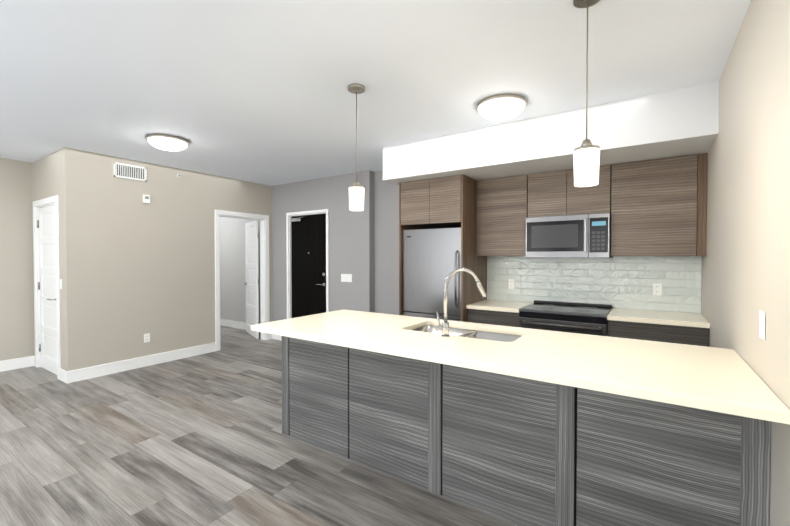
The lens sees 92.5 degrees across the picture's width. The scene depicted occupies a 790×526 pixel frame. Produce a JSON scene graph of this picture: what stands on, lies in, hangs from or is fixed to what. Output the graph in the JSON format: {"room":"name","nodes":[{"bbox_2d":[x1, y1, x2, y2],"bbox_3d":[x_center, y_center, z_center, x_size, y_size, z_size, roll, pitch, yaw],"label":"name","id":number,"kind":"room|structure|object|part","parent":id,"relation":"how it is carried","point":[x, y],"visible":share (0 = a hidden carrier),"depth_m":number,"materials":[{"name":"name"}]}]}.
{"room":"kitchen","nodes":[
{"label":"kitchen","id":0,"kind":"room"},
{"bbox_2d":[0,158,34,360],"bbox_3d":[-5.890,0.044,3.394,0.120,2.670,4.130,1,1,34],"label":"wall","id":1,"kind":"structure","parent":0,"point":[17,335],"depth_m":4.84,"materials":[{"name":"beige paint"}]},
{"bbox_2d":[0,356,33,371],"bbox_3d":[-5.838,1.312,3.370,0.016,0.135,3.874,1,1,34],"label":"baseboard","id":2,"kind":"structure","parent":1,"relation":"attached to","point":[15,363],"depth_m":4.84,"materials":[{"name":"white wood"}]},
{"bbox_2d":[32,149,63,369],"bbox_3d":[-4.253,0.023,4.710,1.130,2.670,0.120,1,1,34],"label":"wall","id":3,"kind":"structure","parent":0,"point":[47,176],"depth_m":4.48,"materials":[{"name":"beige paint"}]},
{"bbox_2d":[37,204,56,374],"bbox_3d":[-4.302,0.323,4.671,0.771,2.056,0.105,1,1,34],"label":"closet door","id":4,"kind":"structure","parent":3,"relation":"in","point":[47,291],"depth_m":4.72,"materials":[{"name":"white wood"}]},
{"bbox_2d":[33,195,60,379],"bbox_3d":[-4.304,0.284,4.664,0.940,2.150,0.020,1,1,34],"label":"door frame","id":5,"kind":"structure","parent":3,"relation":"attached to","point":[52,199],"depth_m":4.43,"materials":[{"name":"white wood"}]},
{"bbox_2d":[60,368,66,382],"bbox_3d":[-3.816,1.296,4.354,0.225,0.135,0.016,1,1,34],"label":"baseboard","id":6,"kind":"structure","parent":3,"relation":"attached to","point":[62,375],"depth_m":4.34,"materials":[{"name":"white wood"}]},
{"bbox_2d":[61,147,271,383],"bbox_3d":[-2.982,0.011,5.467,0.136,2.670,2.826,1,1,34],"label":"wall","id":7,"kind":"structure","parent":0,"point":[135,268],"depth_m":4.88,"materials":[{"name":"beige paint"}]},
{"bbox_3d":[-3.351,-1.153,4.791,0.012,0.180,0.370,1,1,34],"label":"air vent grille","id":8,"kind":"part","parent":7,"relation":"part of","materials":[{"name":"white metal"}]},
{"bbox_2d":[143,194,149,202],"bbox_3d":[-3.247,-0.838,4.940,0.024,0.105,0.085,1,1,34],"label":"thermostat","id":9,"kind":"object","parent":7,"relation":"attached to","point":[146,198],"visible":1,"depth_m":4.93,"materials":[{"name":"white plastic"}]},
{"bbox_2d":[144,333,149,342],"bbox_3d":[-3.257,0.984,4.966,0.010,0.115,0.072,1,1,34],"label":"outlet","id":10,"kind":"object","parent":7,"relation":"attached to","point":[147,337],"depth_m":4.97,"materials":[{"name":"white plastic"}]},
{"bbox_2d":[214,210,269,350],"bbox_3d":[-2.513,0.295,6.184,0.120,2.080,0.840,1,1,34],"label":"door frame","id":11,"kind":"structure","parent":7,"relation":"attached to","point":[262,278],"depth_m":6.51,"materials":[{"name":"white wood"}]},
{"bbox_2d":[243,220,258,338],"bbox_3d":[-2.605,0.285,6.875,0.175,2.055,0.819,-1,1,-34],"label":"bedroom door","id":12,"kind":"structure","parent":7,"relation":"in","point":[251,283],"depth_m":6.81,"materials":[{"name":"white wood"}]},
{"bbox_2d":[220,217,260,323],"bbox_3d":[-3.744,-0.029,8.066,4.030,2.670,0.120,1,1,34],"label":"wall","id":13,"kind":"structure","parent":0,"point":[232,275],"depth_m":7.68,"materials":[{"name":"grey paint"}]},
{"bbox_2d":[220,319,245,329],"bbox_3d":[-3.732,1.240,7.996,3.910,0.135,0.016,1,1,34],"label":"baseboard","id":14,"kind":"structure","parent":13,"relation":"attached to","point":[234,324],"depth_m":7.68,"materials":[{"name":"white wood"}]},
{"bbox_2d":[0,325,516,525],"bbox_3d":[-2.703,1.417,4.160,10.140,0.100,8.920,1,1,34],"label":"floor","id":15,"kind":"structure","parent":0,"point":[200,440],"depth_m":2.67,"materials":[{"name":"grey wood"}]},
{"bbox_2d":[403,227,460,320],"bbox_3d":[0.566,0.487,4.475,0.748,1.750,0.704,1,1,34],"label":"fridge","id":16,"kind":"object","parent":15,"relation":"on","point":[431,259],"visible":0.4,"depth_m":4.23,"materials":[{"name":"silver metal"}]},
{"bbox_2d":[399,174,486,321],"bbox_3d":[0.579,0.213,4.489,0.800,2.298,0.718,1,1,34],"label":"panel","id":17,"kind":"object","parent":15,"relation":"on","point":[471,260],"visible":0.4,"depth_m":4.16,"materials":[{"name":"brown wood"}]},
{"bbox_2d":[468,309,518,326],"bbox_3d":[1.174,0.928,4.167,0.556,0.878,0.588,1,1,34],"label":"base cabinet","id":18,"kind":"object","parent":15,"relation":"on","point":[501,318],"visible":0.06,"depth_m":3.91,"materials":[{"name":"grey"}]},
{"bbox_2d":[466,300,531,312],"bbox_3d":[1.166,0.467,4.148,0.556,0.040,0.619,1,1,34],"label":"countertop","id":19,"kind":"structure","parent":18,"relation":"on","point":[502,306],"depth_m":4.00,"materials":[{"name":"white stone"}]},
{"bbox_2d":[282,336,770,525],"bbox_3d":[0.472,0.953,2.568,2.858,0.878,0.730,1,1,34],"label":"kitchen island","id":20,"kind":"object","parent":15,"relation":"on","point":[518,426],"depth_m":1.98,"materials":[{"name":"grey wood"}]},
{"bbox_2d":[251,309,789,424],"bbox_3d":[0.399,0.493,2.471,2.878,0.040,1.040,1,1,34],"label":"island countertop","id":21,"kind":"structure","parent":20,"relation":"on","point":[706,379],"depth_m":1.93,"materials":[{"name":"beige stone"}]},
{"bbox_2d":[435,268,486,335],"bbox_3d":[0.435,0.252,2.467,0.258,0.442,0.246,1,1,34],"label":"faucet","id":22,"kind":"object","parent":21,"relation":"on","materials":[{"name":"silver metal"}]},
{"bbox_2d":[419,324,518,339],"bbox_3d":[0.481,0.607,2.665,0.816,0.217,0.446,1,1,34],"label":"sink","id":23,"kind":"object","parent":21,"relation":"in","point":[483,332],"depth_m":2.80,"materials":[{"name":"silver metal"}]},
{"bbox_2d":[519,300,611,335],"bbox_3d":[1.691,0.898,3.753,0.756,0.950,0.676,1,1,34],"label":"range","id":24,"kind":"object","parent":15,"relation":"on","point":[583,318],"visible":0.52,"depth_m":3.56,"materials":[{"name":"black metal"}]},
{"bbox_2d":[608,320,708,346],"bbox_3d":[2.328,0.940,3.392,0.696,0.878,0.588,1,1,34],"label":"base cabinet","id":25,"kind":"object","parent":15,"relation":"on","point":[697,336],"visible":0.08,"depth_m":3.12,"materials":[{"name":"grey wood"}]},
{"bbox_2d":[607,308,709,327],"bbox_3d":[2.320,0.479,3.373,0.696,0.040,0.619,1,1,34],"label":"countertop","id":26,"kind":"structure","parent":25,"relation":"on","point":[699,320],"depth_m":3.24,"materials":[{"name":"white stone"}]},
{"bbox_2d":[272,170,374,321],"bbox_3d":[-1.275,0.002,6.094,2.270,2.670,0.120,1,1,34],"label":"wall","id":27,"kind":"structure","parent":0,"point":[351,242],"depth_m":5.74,"materials":[{"name":"grey paint"}]},
{"bbox_2d":[272,334,281,340],"bbox_3d":[-1.982,1.263,6.507,0.384,0.135,0.016,1,1,34],"label":"baseboard","id":28,"kind":"structure","parent":27,"relation":"attached to","point":[277,337],"depth_m":6.53,"materials":[{"name":"white wood"}]},
{"bbox_2d":[286,209,328,318],"bbox_3d":[-1.392,0.248,6.165,0.960,2.175,0.140,1,1,34],"label":"door frame","id":29,"kind":"structure","parent":27,"relation":"attached to","point":[327,244],"depth_m":6.34,"materials":[{"name":"white wood"}]},
{"bbox_2d":[291,214,325,317],"bbox_3d":[-1.408,0.275,6.143,0.838,2.106,0.115,1,1,34],"label":"entry door","id":30,"kind":"structure","parent":27,"relation":"in","point":[308,247],"depth_m":6.15,"materials":[{"name":"black wood"}]},
{"bbox_2d":[341,274,351,281],"bbox_3d":[-0.722,0.224,5.646,0.197,0.111,0.009,1,1,34],"label":"light switch","id":31,"kind":"object","parent":27,"relation":"attached to","point":[346,277],"visible":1,"depth_m":5.64,"materials":[{"name":"white plastic"}]},
{"bbox_2d":[0,0,750,185],"bbox_3d":[-2.703,-1.353,4.117,10.140,0.100,8.920,1,1,34],"label":"ceiling","id":32,"kind":"structure","parent":0,"point":[255,91],"depth_m":2.50,"materials":[{"name":"white paint"}]},
{"bbox_2d":[146,134,188,151],"bbox_3d":[-2.387,-1.238,3.979,0.394,0.125,0.394,1,1,34],"label":"dome light","id":33,"kind":"object","parent":32,"relation":"attached to","point":[168,142],"visible":1,"depth_m":3.87,"materials":[{"name":"white glass"}]},
{"bbox_2d":[348,83,364,210],"bbox_3d":[-0.281,-0.834,2.763,0.124,0.895,0.124,1,1,34],"label":"pendant light","id":34,"kind":"object","parent":32,"relation":"hanging from","point":[356,196],"visible":1,"depth_m":2.73,"materials":[{"name":"white glass"}]},
{"bbox_2d":[476,94,526,120],"bbox_3d":[0.857,-1.224,3.052,0.394,0.125,0.394,1,1,34],"label":"dome light","id":35,"kind":"object","parent":32,"relation":"attached to","point":[498,107],"visible":1,"depth_m":2.94,"materials":[{"name":"white glass"}]},
{"bbox_2d":[573,0,599,186],"bbox_3d":[0.911,-0.819,1.794,0.124,0.895,0.124,1,1,34],"label":"pendant light","id":36,"kind":"object","parent":32,"relation":"hanging from","point":[586,157],"visible":1,"depth_m":1.77,"materials":[{"name":"white glass"}]},
{"bbox_2d":[374,171,701,314],"bbox_3d":[1.237,0.026,4.551,3.820,2.670,0.120,1,1,34],"label":"wall","id":37,"kind":"structure","parent":0,"point":[386,235],"depth_m":5.39,"materials":[{"name":"grey paint"}]},
{"bbox_2d":[401,175,460,228],"bbox_3d":[0.579,-0.687,4.475,0.756,0.498,0.718,1,1,34],"label":"upper cabinet","id":38,"kind":"object","parent":37,"relation":"attached to","point":[433,203],"visible":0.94,"depth_m":4.17,"materials":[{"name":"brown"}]},
{"bbox_2d":[477,175,527,255],"bbox_3d":[1.246,-0.504,4.253,0.556,0.858,0.348,1,1,34],"label":"upper cabinet","id":39,"kind":"object","parent":37,"relation":"attached to","point":[502,208],"visible":0.83,"depth_m":4.10,"materials":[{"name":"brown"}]},
{"bbox_2d":[528,165,610,216],"bbox_3d":[1.794,-0.700,3.881,0.756,0.453,0.348,1,1,34],"label":"upper cabinet","id":40,"kind":"object","parent":37,"relation":"attached to","point":[555,193],"visible":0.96,"depth_m":3.74,"materials":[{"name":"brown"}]},
{"bbox_2d":[526,213,612,257],"bbox_3d":[1.764,-0.260,3.844,0.756,0.416,0.433,1,1,34],"label":"microwave","id":41,"kind":"object","parent":40,"relation":"attached to","point":[577,236],"visible":0.98,"depth_m":3.66,"materials":[{"name":"silver metal"}]},
{"bbox_2d":[487,256,701,312],"bbox_3d":[1.947,0.204,3.998,2.016,0.570,0.008,1,1,34],"label":"backsplash","id":42,"kind":"structure","parent":37,"relation":"attached to","point":[626,282],"depth_m":3.86,"materials":[{"name":"tile"}]},
{"bbox_2d":[508,279,514,288],"bbox_3d":[1.352,0.243,4.385,0.072,0.115,0.009,1,1,34],"label":"outlet","id":43,"kind":"object","parent":42,"relation":"attached to","point":[511,283],"visible":1,"depth_m":4.38,"materials":[{"name":"white plastic"}]},
{"bbox_2d":[653,283,661,294],"bbox_3d":[2.506,0.250,3.610,0.072,0.115,0.009,1,1,34],"label":"outlet","id":44,"kind":"object","parent":42,"relation":"attached to","point":[657,288],"visible":1,"depth_m":3.61,"materials":[{"name":"white plastic"}]},
{"bbox_2d":[611,153,707,255],"bbox_3d":[2.400,-0.492,3.477,0.696,0.858,0.348,1,1,34],"label":"upper cabinet","id":45,"kind":"object","parent":37,"relation":"attached to","point":[653,207],"depth_m":3.32,"materials":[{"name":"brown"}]},
{"bbox_3d":[2.665,-0.489,3.302,0.061,0.858,0.344,1,1,34],"label":"upper cabinet filler","id":46,"kind":"part","parent":45,"relation":"part of","materials":[{"name":"brown wood"}]},
{"bbox_2d":[383,81,718,184],"bbox_3d":[1.325,-1.113,3.848,2.910,0.370,0.920,1,1,34],"label":"soffit","id":47,"kind":"structure","parent":0,"point":[676,122],"depth_m":3.24,"materials":[{"name":"white paint"}]},
{"bbox_2d":[701,0,789,525],"bbox_3d":[0.937,0.088,0.573,0.120,2.670,7.060,1,1,34],"label":"wall","id":48,"kind":"structure","parent":0,"point":[745,269],"depth_m":1.70,"materials":[{"name":"beige paint"}]},
{"bbox_2d":[759,310,764,339],"bbox_3d":[1.528,0.257,1.576,0.009,0.115,0.072,1,1,34],"label":"light switch","id":49,"kind":"object","parent":48,"relation":"attached to","point":[761,324],"visible":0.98,"depth_m":1.56,"materials":[{"name":"white plastic"}]}
]}

